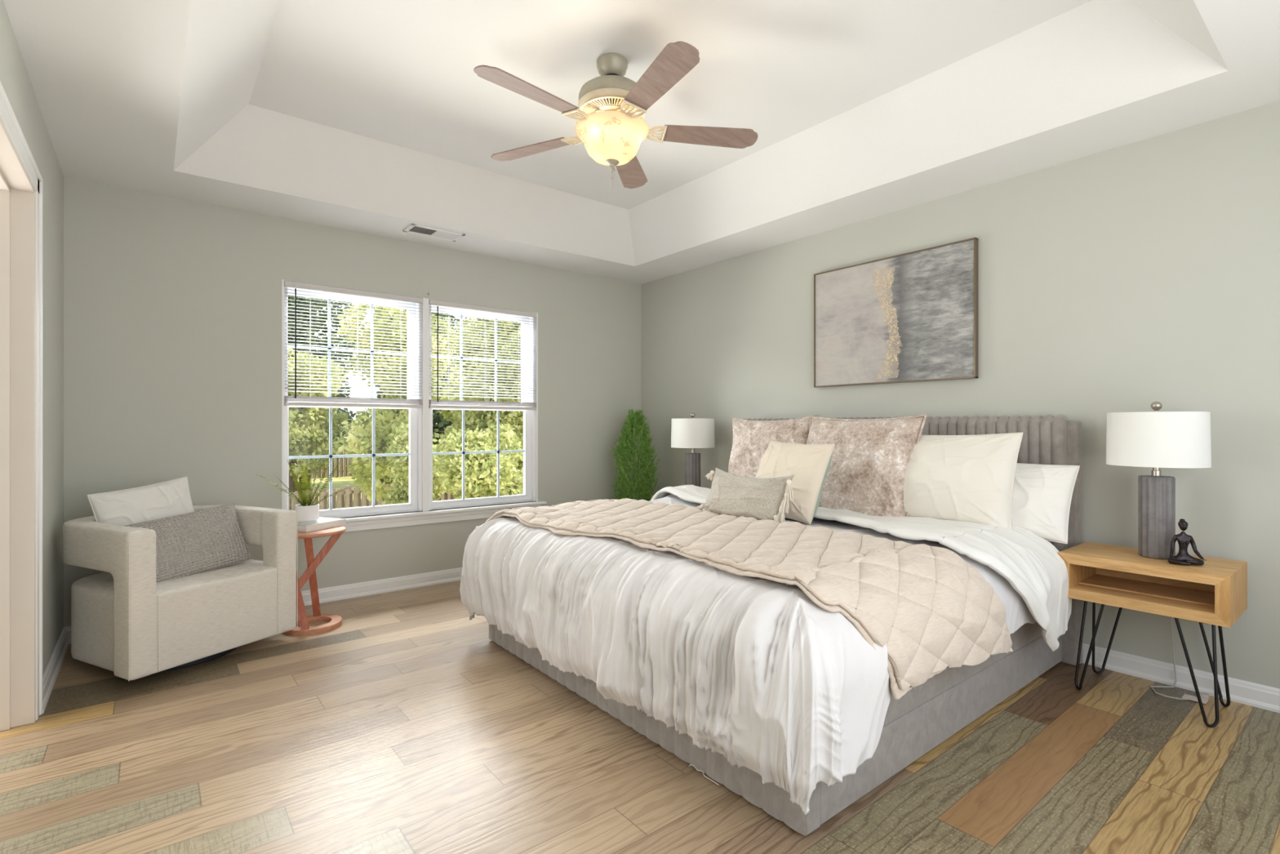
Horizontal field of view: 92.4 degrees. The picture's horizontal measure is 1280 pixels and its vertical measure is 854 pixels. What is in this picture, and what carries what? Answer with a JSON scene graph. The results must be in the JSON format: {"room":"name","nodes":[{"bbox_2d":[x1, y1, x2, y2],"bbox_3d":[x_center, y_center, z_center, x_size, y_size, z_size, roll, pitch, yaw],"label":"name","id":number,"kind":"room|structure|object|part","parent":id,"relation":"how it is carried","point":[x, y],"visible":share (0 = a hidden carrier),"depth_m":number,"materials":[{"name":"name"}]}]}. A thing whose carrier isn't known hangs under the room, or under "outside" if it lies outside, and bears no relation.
{"room":"bedroom","nodes":[
{"label":"bedroom","id":0,"kind":"room"},
{"bbox_2d":[0,0,63,675],"bbox_3d":[-1.556,-0.260,1.299,0.110,3.000,4.800,0,0,-39],"label":"wall","id":1,"kind":"structure","parent":0,"point":[15,79],"depth_m":2.75,"materials":[{"name":"paint"}]},
{"bbox_2d":[0,118,35,731],"bbox_3d":[-1.587,0.115,1.338,0.121,2.050,2.544,0,0,-39],"label":"door frame","id":2,"kind":"structure","parent":1,"relation":"attached to","point":[17,192],"depth_m":2.32,"materials":[{"name":"paint"}]},
{"bbox_2d":[0,80,42,720],"bbox_3d":[-1.537,0.079,1.379,0.020,2.122,2.682,0,0,-39],"label":"trim","id":3,"kind":"structure","parent":1,"relation":"attached to","point":[7,116],"depth_m":2.38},
{"bbox_2d":[42,626,69,713],"bbox_3d":[-2.689,1.095,2.820,0.022,0.090,1.008,0,0,-39],"label":"baseboard","id":4,"kind":"structure","parent":1,"relation":"attached to","point":[49,677],"depth_m":2.77,"materials":[{"name":"white wood"}]},
{"bbox_2d":[294,503,319,523],"bbox_3d":[-1.916,0.503,3.531,0.124,0.100,0.124,0,0,-39],"label":"pot","id":5,"kind":"object","parent":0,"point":[305,513],"depth_m":3.49,"materials":[{"name":"white ceramic"}]},
{"bbox_2d":[63,177,641,626],"bbox_3d":[-1.544,-0.260,4.472,4.154,3.000,0.140,0,0,-39],"label":"wall","id":6,"kind":"structure","parent":0,"point":[172,306],"depth_m":3.69,"materials":[{"name":"paint"}]},
{"bbox_2d":[65,567,462,644],"bbox_3d":[-1.494,1.095,4.409,3.874,0.090,0.022,0,0,-39],"label":"baseboard","id":7,"kind":"structure","parent":6,"relation":"attached to","point":[400,583],"depth_m":4.18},
{"bbox_2d":[284,286,422,518],"bbox_3d":[-1.935,-0.153,4.166,0.866,1.525,0.120,0,0,-39],"label":"window","id":8,"kind":"structure","parent":6,"relation":"in","point":[415,454],"depth_m":4.24,"materials":[{"name":"plastic"}]},
{"bbox_2d":[287,298,408,398],"bbox_3d":[-1.966,-0.513,4.174,0.761,0.665,0.010,0,0,-39],"label":"grille","id":9,"kind":"object","parent":8,"relation":"attached to","point":[359,300],"depth_m":4.24,"materials":[{"name":"white plastic"}]},
{"bbox_2d":[288,407,409,509],"bbox_3d":[-1.941,0.215,4.143,0.761,0.674,0.010,0,0,-39],"label":"grille","id":10,"kind":"object","parent":8,"relation":"attached to","point":[407,504],"depth_m":4.22,"materials":[{"name":"white plastic"}]},
{"bbox_3d":[-1.951,-0.513,4.184,0.822,0.765,0.041,0,0,-39],"label":"sash","id":11,"kind":"part","parent":8,"relation":"part of","materials":[{"name":"plastic"}]},
{"bbox_3d":[-1.926,0.216,4.153,0.822,0.752,0.041,0,0,-39],"label":"sash","id":12,"kind":"part","parent":8,"relation":"part of","materials":[{"name":"plastic"}]},
{"bbox_2d":[284,280,422,408],"bbox_3d":[-1.889,-0.519,4.108,0.862,0.782,0.042,0,0,-39],"label":"window blind","id":13,"kind":"object","parent":8,"relation":"attached to","point":[295,285],"visible":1,"depth_m":4.08,"materials":[{"name":"white plastic"}]},
{"bbox_3d":[-1.892,-0.139,4.112,0.858,0.022,0.026,0,0,-39],"label":"rail","id":14,"kind":"part","parent":13,"relation":"part of","materials":[{"name":"white plastic"}]},
{"bbox_3d":[-1.936,0.215,4.136,0.761,0.674,0.002,0,0,-39],"label":"glass","id":15,"kind":"part","parent":8,"relation":"part of","materials":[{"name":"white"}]},
{"bbox_2d":[281,279,537,511],"bbox_3d":[-1.574,-0.153,4.448,1.806,1.526,0.141,0,0,-39],"label":"trim","id":16,"kind":"structure","parent":6,"relation":"attached to","point":[425,300],"depth_m":4.39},
{"bbox_2d":[338,501,546,532],"bbox_3d":[-1.546,0.655,4.411,1.917,0.090,0.152,0,0,-39],"label":"trim","id":17,"kind":"structure","parent":6,"relation":"attached to","point":[406,518],"depth_m":4.37,"materials":[{"name":"white wood"}]},
{"bbox_2d":[428,304,535,510],"bbox_3d":[-1.222,-0.153,4.737,0.871,1.525,0.120,0,0,-39],"label":"window","id":18,"kind":"structure","parent":6,"relation":"in","point":[529,415],"depth_m":4.81,"materials":[{"name":"plastic"}]},
{"bbox_2d":[431,314,522,403],"bbox_3d":[-1.251,-0.513,4.746,0.753,0.665,0.010,0,0,-39],"label":"grille","id":19,"kind":"object","parent":18,"relation":"attached to","point":[475,315],"depth_m":4.81,"materials":[{"name":"white plastic"}]},
{"bbox_2d":[432,409,524,499],"bbox_3d":[-1.226,0.215,4.715,0.753,0.674,0.010,0,0,-39],"label":"grille","id":20,"kind":"object","parent":18,"relation":"attached to","point":[513,496],"depth_m":4.80,"materials":[{"name":"white plastic"}]},
{"bbox_3d":[-1.237,-0.513,4.756,0.826,0.765,0.041,0,0,-39],"label":"sash","id":21,"kind":"part","parent":18,"relation":"part of","materials":[{"name":"plastic"}]},
{"bbox_3d":[-1.212,0.216,4.724,0.826,0.752,0.041,0,0,-39],"label":"sash","id":22,"kind":"part","parent":18,"relation":"part of","materials":[{"name":"plastic"}]},
{"bbox_2d":[428,299,536,409],"bbox_3d":[-1.175,-0.519,4.679,0.867,0.782,0.042,0,0,-39],"label":"window blind","id":23,"kind":"object","parent":18,"relation":"attached to","point":[435,403],"visible":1,"depth_m":4.65,"materials":[{"name":"white plastic"}]},
{"bbox_3d":[-1.179,-0.139,4.683,0.863,0.022,0.026,0,0,-39],"label":"rail","id":24,"kind":"part","parent":23,"relation":"part of","materials":[{"name":"white plastic"}]},
{"bbox_2d":[0,580,1279,853],"bbox_3d":[-0.244,1.190,2.362,4.720,0.100,5.020,0,0,-39],"label":"floor","id":25,"kind":"structure","parent":0,"point":[401,726],"depth_m":2.02,"materials":[{"name":"brown wood"}]},
{"bbox_2d":[62,504,297,681],"bbox_3d":[-2.346,0.795,3.104,0.780,0.690,0.772,0,0,26],"label":"armchair","id":26,"kind":"object","parent":25,"relation":"on","point":[131,625],"visible":0.89,"depth_m":2.81,"materials":[{"name":"beige fabric"}]},
{"bbox_2d":[87,476,194,525],"bbox_3d":[-2.473,0.475,3.093,0.156,0.412,0.477,0,0,27],"label":"chair pillow","id":27,"kind":"object","parent":26,"relation":"on","point":[171,498],"visible":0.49,"depth_m":3.04,"materials":[{"name":"fabric"}]},
{"bbox_3d":[-2.335,0.910,3.099,0.745,0.350,0.722,0,0,26],"label":"seat","id":28,"kind":"part","parent":26,"relation":"part of","materials":[{"name":"beige fabric"}]},
{"bbox_2d":[124,502,253,582],"bbox_3d":[-2.264,0.595,3.065,0.177,0.358,0.588,0,0,24],"label":"lumbar cushion","id":29,"kind":"object","parent":26,"relation":"on","point":[206,540],"visible":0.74,"depth_m":3.07,"materials":[{"name":"grey fabric"}]},
{"bbox_2d":[283,525,346,635],"bbox_3d":[-1.859,0.865,3.483,0.342,0.550,0.342,0,0,-39],"label":"side table","id":30,"kind":"object","parent":25,"relation":"on","point":[335,621],"visible":0.71,"depth_m":3.42,"materials":[{"name":"brown wood"}]},
{"bbox_3d":[-1.912,0.862,3.398,0.212,0.508,0.043,0,0,23],"label":"leg","id":31,"kind":"part","parent":30,"relation":"part of","materials":[{"name":"brown wood"}]},
{"bbox_3d":[-1.859,0.862,3.484,0.042,0.508,0.273,0,0,-17],"label":"leg","id":32,"kind":"part","parent":30,"relation":"part of","materials":[{"name":"brown wood"}]},
{"bbox_3d":[-1.813,0.754,3.456,0.263,0.292,0.026,0,0,-36],"label":"leg","id":33,"kind":"part","parent":30,"relation":"part of","materials":[{"name":"brown wood"}]},
{"bbox_2d":[296,516,346,532],"bbox_3d":[-1.910,0.571,3.570,0.230,0.037,0.274,0,0,21],"label":"book","id":34,"kind":"object","parent":30,"relation":"on","point":[322,522],"visible":0.62,"depth_m":3.52,"materials":[{"name":"paper"}]},
{"bbox_2d":[255,457,351,523],"bbox_3d":[-1.936,0.363,3.536,0.537,0.379,0.197,0,0,11],"label":"potted fern","id":35,"kind":"object","parent":34,"relation":"on","point":[307,512],"visible":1,"depth_m":3.51,"materials":[{"name":"green plant"}]},
{"bbox_2d":[608,408,661,501],"bbox_3d":[-0.043,0.491,5.127,0.438,1.298,0.439,0,0,9],"label":"evergreen","id":36,"kind":"object","parent":25,"relation":"on","point":[633,421],"visible":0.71,"depth_m":5.07,"materials":[{"name":"plant"}]},
{"bbox_2d":[488,414,1082,835],"bbox_3d":[0.635,0.542,3.124,2.103,1.195,2.151,0,0,-39],"label":"bed","id":37,"kind":"object","parent":25,"relation":"on","point":[929,713],"visible":0.27,"depth_m":2.32,"materials":[{"name":"grey fabric"}]},
{"bbox_3d":[-0.151,0.936,2.494,0.070,0.384,2.022,0,0,-39],"label":"footboard","id":38,"kind":"part","parent":37,"relation":"part of","materials":[{"name":"grey fabric"}]},
{"bbox_3d":[1.251,0.939,2.354,1.943,0.378,0.050,0,0,-39],"label":"rail","id":39,"kind":"part","parent":37,"relation":"part of","materials":[{"name":"grey fabric"}]},
{"bbox_3d":[1.425,0.556,3.756,0.079,1.167,2.151,0,0,-39],"label":"headboard","id":40,"kind":"part","parent":37,"relation":"part of","materials":[{"name":"grey fabric"}]},
{"bbox_3d":[0.604,0.672,3.099,1.885,0.335,1.911,0,0,-39],"label":"mattress","id":41,"kind":"object","parent":37,"relation":"on","visible":0},
{"bbox_2d":[459,493,1035,815],"bbox_3d":[0.375,0.738,2.955,1.782,0.610,2.311,0,0,-39],"label":"duvet","id":42,"kind":"object","parent":41,"relation":"on","point":[760,676],"visible":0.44,"depth_m":1.95,"materials":[{"name":"white fabric"}]},
{"bbox_2d":[696,467,794,523],"bbox_3d":[0.526,0.358,3.120,0.182,0.261,0.656,0,0,-36],"label":"lumbar cushion","id":43,"kind":"object","parent":42,"relation":"on","point":[731,494],"visible":0.92,"depth_m":3.01,"materials":[{"name":"beige fabric"}]},
{"bbox_2d":[484,497,1013,699],"bbox_3d":[0.252,0.637,2.850,1.135,0.433,2.378,0,0,-39],"label":"quilt","id":44,"kind":"object","parent":42,"relation":"on","point":[933,611],"visible":0.98,"depth_m":2.11,"materials":[{"name":"beige fabric"}]},
{"bbox_2d":[755,440,835,524],"bbox_3d":[0.785,0.285,3.258,0.245,0.399,0.480,0,0,-28],"label":"cushion","id":45,"kind":"object","parent":42,"relation":"on","point":[809,464],"visible":0.66,"depth_m":3.11,"materials":[{"name":"beige fabric"}]},
{"bbox_2d":[650,484,1071,651],"bbox_3d":[0.888,0.664,3.346,0.738,0.546,2.357,0,0,-39],"label":"sheet","id":46,"kind":"object","parent":42,"relation":"on","point":[1032,565],"visible":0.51,"depth_m":2.57,"materials":[{"name":"white fabric"}]},
{"bbox_2d":[902,432,1022,528],"bbox_3d":[1.512,0.260,3.018,0.262,0.462,0.628,0,0,-38],"label":"euro pillow","id":47,"kind":"object","parent":46,"relation":"on","point":[955,477],"visible":0.76,"depth_m":2.88,"materials":[{"name":"white fabric"}]},
{"bbox_2d":[806,413,927,516],"bbox_3d":[1.178,0.240,3.378,0.297,0.600,0.728,0,0,-39],"label":"velvet pillow","id":48,"kind":"object","parent":42,"relation":"on","point":[870,457],"visible":0.62,"depth_m":3.22,"materials":[{"name":"beige fabric"}]},
{"bbox_2d":[728,413,819,477],"bbox_3d":[0.838,0.235,3.996,0.239,0.615,0.715,0,0,-42],"label":"velvet pillow","id":49,"kind":"object","parent":41,"relation":"on","point":[751,438],"visible":0.46,"depth_m":3.99,"materials":[{"name":"beige fabric"}]},
{"bbox_2d":[1010,462,1079,544],"bbox_3d":[1.708,0.340,2.970,0.235,0.350,0.668,0,0,-38],"label":"sleeping pillow","id":50,"kind":"object","parent":41,"relation":"on","point":[1042,494],"visible":0.3,"depth_m":2.76,"materials":[{"name":"white fabric"}]},
{"bbox_2d":[1057,542,1247,727],"bbox_3d":[2.134,0.844,2.570,0.383,0.592,0.544,0,0,-39],"label":"nightstand","id":51,"kind":"object","parent":25,"relation":"on","point":[1214,593],"visible":1,"depth_m":2.49,"materials":[{"name":"brown wood"}]},
{"bbox_3d":[1.920,0.938,2.634,0.070,0.404,0.159,0,0,14],"label":"hairpin leg","id":52,"kind":"part","parent":51,"relation":"part of","materials":[{"name":"black metal"}]},
{"bbox_3d":[2.118,0.938,2.793,0.159,0.404,0.070,0,0,-1],"label":"hairpin leg","id":53,"kind":"part","parent":51,"relation":"part of","materials":[{"name":"black metal"}]},
{"bbox_2d":[1106,401,1211,559],"bbox_3d":[2.161,0.222,2.566,0.337,0.651,0.337,0,0,-39],"label":"table lamp","id":54,"kind":"object","parent":51,"relation":"on","point":[1156,439],"visible":0.94,"depth_m":2.50,"materials":[{"name":"white fabric"}]},
{"bbox_3d":[2.161,0.054,2.566,0.337,0.222,0.337,0,0,-39],"label":"lamp shade","id":55,"kind":"part","parent":54,"relation":"part of","materials":[{"name":"fabric"}]},
{"bbox_2d":[1168,518,1206,565],"bbox_3d":[2.154,0.459,2.423,0.113,0.178,0.070,0,0,23],"label":"figurine","id":56,"kind":"object","parent":51,"relation":"on","point":[1183,557],"visible":1,"depth_m":2.43,"materials":[{"name":"brown metal"}]},
{"bbox_3d":[2.150,0.938,2.348,0.159,0.404,0.070,0,0,-1],"label":"hairpin leg","id":57,"kind":"part","parent":51,"relation":"part of","materials":[{"name":"black metal"}]},
{"bbox_3d":[2.348,0.938,2.506,0.070,0.404,0.159,0,0,14],"label":"hairpin leg","id":58,"kind":"part","parent":51,"relation":"part of","materials":[{"name":"black metal"}]},
{"bbox_2d":[1150,616,1209,703],"bbox_3d":[2.284,0.838,2.604,0.156,0.602,0.188,0,0,-39],"label":"lamp cord","id":59,"kind":"object","parent":25,"relation":"on","point":[1205,697],"visible":0.72,"depth_m":2.58,"materials":[{"name":"plastic"}]},
{"bbox_3d":[0.410,0.844,4.724,0.383,0.592,0.544,0,0,-39],"label":"nightstand","id":60,"kind":"object","parent":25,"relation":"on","visible":0},
{"bbox_2d":[671,413,715,486],"bbox_3d":[0.409,0.222,4.747,0.337,0.651,0.337,0,0,-39],"label":"table lamp","id":61,"kind":"object","parent":60,"relation":"on","point":[692,433],"visible":0.83,"depth_m":4.63,"materials":[{"name":"white fabric"}]},
{"bbox_3d":[0.409,0.054,4.747,0.337,0.222,0.337,0,0,-39],"label":"lamp shade","id":62,"kind":"part","parent":61,"relation":"part of","materials":[{"name":"fabric"}]},
{"bbox_2d":[3,0,1279,284],"bbox_3d":[0.011,-1.580,2.553,4.124,0.560,5.080,0,0,-39],"label":"ceiling","id":63,"kind":"structure","parent":0,"point":[371,117],"depth_m":2.86,"materials":[{"name":"paint"}]},
{"bbox_2d":[403,223,465,241],"bbox_3d":[-1.378,-1.294,4.115,0.360,0.011,0.184,0,0,-39],"label":"ceiling vent","id":64,"kind":"object","parent":63,"relation":"in","point":[415,228],"visible":1,"depth_m":4.11,"materials":[{"name":"metal"}]},
{"bbox_2d":[473,40,757,192],"bbox_3d":[-0.143,-1.345,2.722,1.274,0.590,1.293,0,0,-39],"label":"ceiling fan","id":65,"kind":"object","parent":63,"relation":"hanging from","point":[612,107],"visible":1,"depth_m":2.65,"materials":[{"name":"wood"}]},
{"bbox_3d":[-0.449,-1.336,2.440,0.446,0.032,0.133,0,0,-45],"label":"blade","id":66,"kind":"part","parent":65,"relation":"part of","materials":[{"name":"brown wood"}]},
{"bbox_3d":[-0.530,-1.336,2.969,0.446,0.032,0.133,0,0,27],"label":"blade","id":67,"kind":"part","parent":65,"relation":"part of","materials":[{"name":"brown wood"}]},
{"bbox_3d":[-0.126,-1.260,2.760,0.336,0.148,0.336,0,0,-39],"label":"lamp shade","id":68,"kind":"part","parent":65,"relation":"part of","materials":[{"name":"white glass"}]},
{"bbox_2d":[579,95,644,119],"bbox_3d":[-0.126,-1.400,2.760,0.294,0.019,0.294,0,0,-39],"label":"vent grille","id":69,"kind":"object","parent":65,"relation":"attached to","point":[588,104],"depth_m":2.68,"materials":[{"name":"beige metal"}]},
{"bbox_3d":[-0.052,-1.336,3.209,0.133,0.032,0.446,0,0,9],"label":"blade","id":70,"kind":"part","parent":65,"relation":"part of","materials":[{"name":"brown wood"}]},
{"bbox_3d":[0.079,-1.336,2.353,0.133,0.032,0.446,0,0,-27],"label":"blade","id":71,"kind":"part","parent":65,"relation":"part of","materials":[{"name":"brown wood"}]},
{"bbox_3d":[0.324,-1.336,2.829,0.446,0.032,0.133,0,0,-9],"label":"blade","id":72,"kind":"part","parent":65,"relation":"part of","materials":[{"name":"brown wood"}]},
{"bbox_2d":[641,100,1279,688],"bbox_3d":[1.610,-0.260,3.743,0.140,3.000,4.940,0,0,-39],"label":"wall","id":73,"kind":"structure","parent":0,"point":[1129,277],"depth_m":2.92,"materials":[{"name":"paint"}]},
{"bbox_2d":[813,237,977,387],"bbox_3d":[1.505,-0.640,3.729,0.039,0.760,1.032,0,0,-39],"label":"painting","id":74,"kind":"object","parent":73,"relation":"attached to","point":[909,317],"visible":1,"depth_m":3.65,"materials":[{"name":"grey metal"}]},
{"bbox_2d":[1082,643,1279,713],"bbox_3d":[1.503,1.095,3.747,0.022,0.090,4.800,0,0,-39],"label":"baseboard","id":75,"kind":"structure","parent":73,"relation":"attached to","point":[1259,695],"depth_m":2.67,"materials":[{"name":"white wood"}]},
{"label":"outside","id":76,"kind":"structure","parent":0,"visible":0},
{"bbox_2d":[290,469,453,510],"bbox_3d":[-15.020,2.490,32.407,70.000,0.001,60.000,0,0,-39],"label":"lawn","id":77,"kind":"structure","parent":76,"point":[340,482],"depth_m":26.48,"materials":[{"name":"green plant"}]},
{"bbox_2d":[287,347,349,509],"bbox_3d":[-10.564,-0.106,18.373,3.432,5.206,3.182,0,0,-39],"label":"leafy tree","id":78,"kind":"object","parent":77,"relation":"on","point":[304,424],"visible":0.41,"depth_m":18.02,"materials":[{"name":"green plant"}]},
{"bbox_2d":[287,294,357,489],"bbox_3d":[-13.215,-1.778,23.870,4.648,8.555,4.250,0,0,-39],"label":"tree","id":79,"kind":"object","parent":77,"relation":"on","point":[342,395],"visible":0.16,"depth_m":23.44,"materials":[{"name":"green plant"}]},
{"bbox_2d":[297,437,376,479],"bbox_3d":[-10.014,1.525,34.160,32.245,1.930,0.144,0,0,-44],"label":"wooden fence","id":80,"kind":"object","parent":77,"relation":"on","point":[342,470],"visible":0.02,"depth_m":29.70,"materials":[{"name":"brown wood"}]},
{"bbox_2d":[288,484,456,510],"bbox_3d":[-6.339,1.950,15.129,0.140,1.080,11.445,0,0,37],"label":"wooden fence","id":81,"kind":"object","parent":77,"relation":"on","point":[344,498],"visible":0.06,"depth_m":14.31,"materials":[{"name":"brown wood"}]},
{"bbox_3d":[-6.881,1.950,14.439,0.090,1.080,0.090,0,0,37],"label":"post","id":82,"kind":"part","parent":81,"relation":"part of","materials":[{"name":"beige wood"}]},
{"bbox_2d":[333,303,466,502],"bbox_3d":[-4.957,-0.114,12.549,2.560,5.218,2.743,0,0,-39],"label":"leafy tree","id":83,"kind":"object","parent":77,"relation":"on","point":[361,435],"visible":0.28,"depth_m":11.84,"materials":[{"name":"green plant"}]},
{"bbox_2d":[381,422,446,505],"bbox_3d":[-3.398,1.212,9.274,0.946,2.564,1.343,0,0,-39],"label":"shrub","id":84,"kind":"object","parent":77,"relation":"on","point":[400,495],"visible":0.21,"depth_m":9.06,"materials":[{"name":"green plant"}]},
{"bbox_2d":[367,308,468,422],"bbox_3d":[-9.932,-1.555,27.152,4.752,8.109,4.320,0,0,-39],"label":"tree","id":85,"kind":"object","parent":77,"relation":"on","point":[443,314],"visible":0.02,"depth_m":26.81,"materials":[{"name":"green plant"}]},
{"bbox_2d":[361,359,488,500],"bbox_3d":[-6.728,-0.006,20.189,4.660,5.011,4.155,0,0,-39],"label":"tree","id":86,"kind":"object","parent":77,"relation":"on","point":[437,417],"visible":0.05,"depth_m":19.53,"materials":[{"name":"green plant"}]},
{"bbox_2d":[432,422,523,499],"bbox_3d":[-1.945,1.206,8.198,1.596,2.575,1.713,0,0,-34],"label":"shrub","id":87,"kind":"object","parent":77,"relation":"on","point":[480,469],"visible":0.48,"depth_m":7.79,"materials":[{"name":"green plant"}]},
{"bbox_2d":[433,326,523,475],"bbox_3d":[-2.643,0.313,11.212,2.592,4.362,2.196,0,0,-39],"label":"tree","id":88,"kind":"object","parent":77,"relation":"on","point":[484,419],"visible":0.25,"depth_m":10.90,"materials":[{"name":"green plant"}]},
{"bbox_2d":[435,315,520,432],"bbox_3d":[-3.351,-0.641,15.283,3.455,6.273,2.658,0,0,-39],"label":"leafy tree","id":89,"kind":"object","parent":77,"relation":"on","point":[446,415],"visible":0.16,"depth_m":14.62,"materials":[{"name":"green plant"}]},
{"bbox_2d":[475,316,492,333],"bbox_3d":[-6.301,-2.271,30.559,4.140,9.542,4.791,0,0,44],"label":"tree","id":90,"kind":"object","parent":77,"relation":"on","point":[486,319],"visible":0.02,"depth_m":30.06,"materials":[{"name":"green plant"}]}
]}

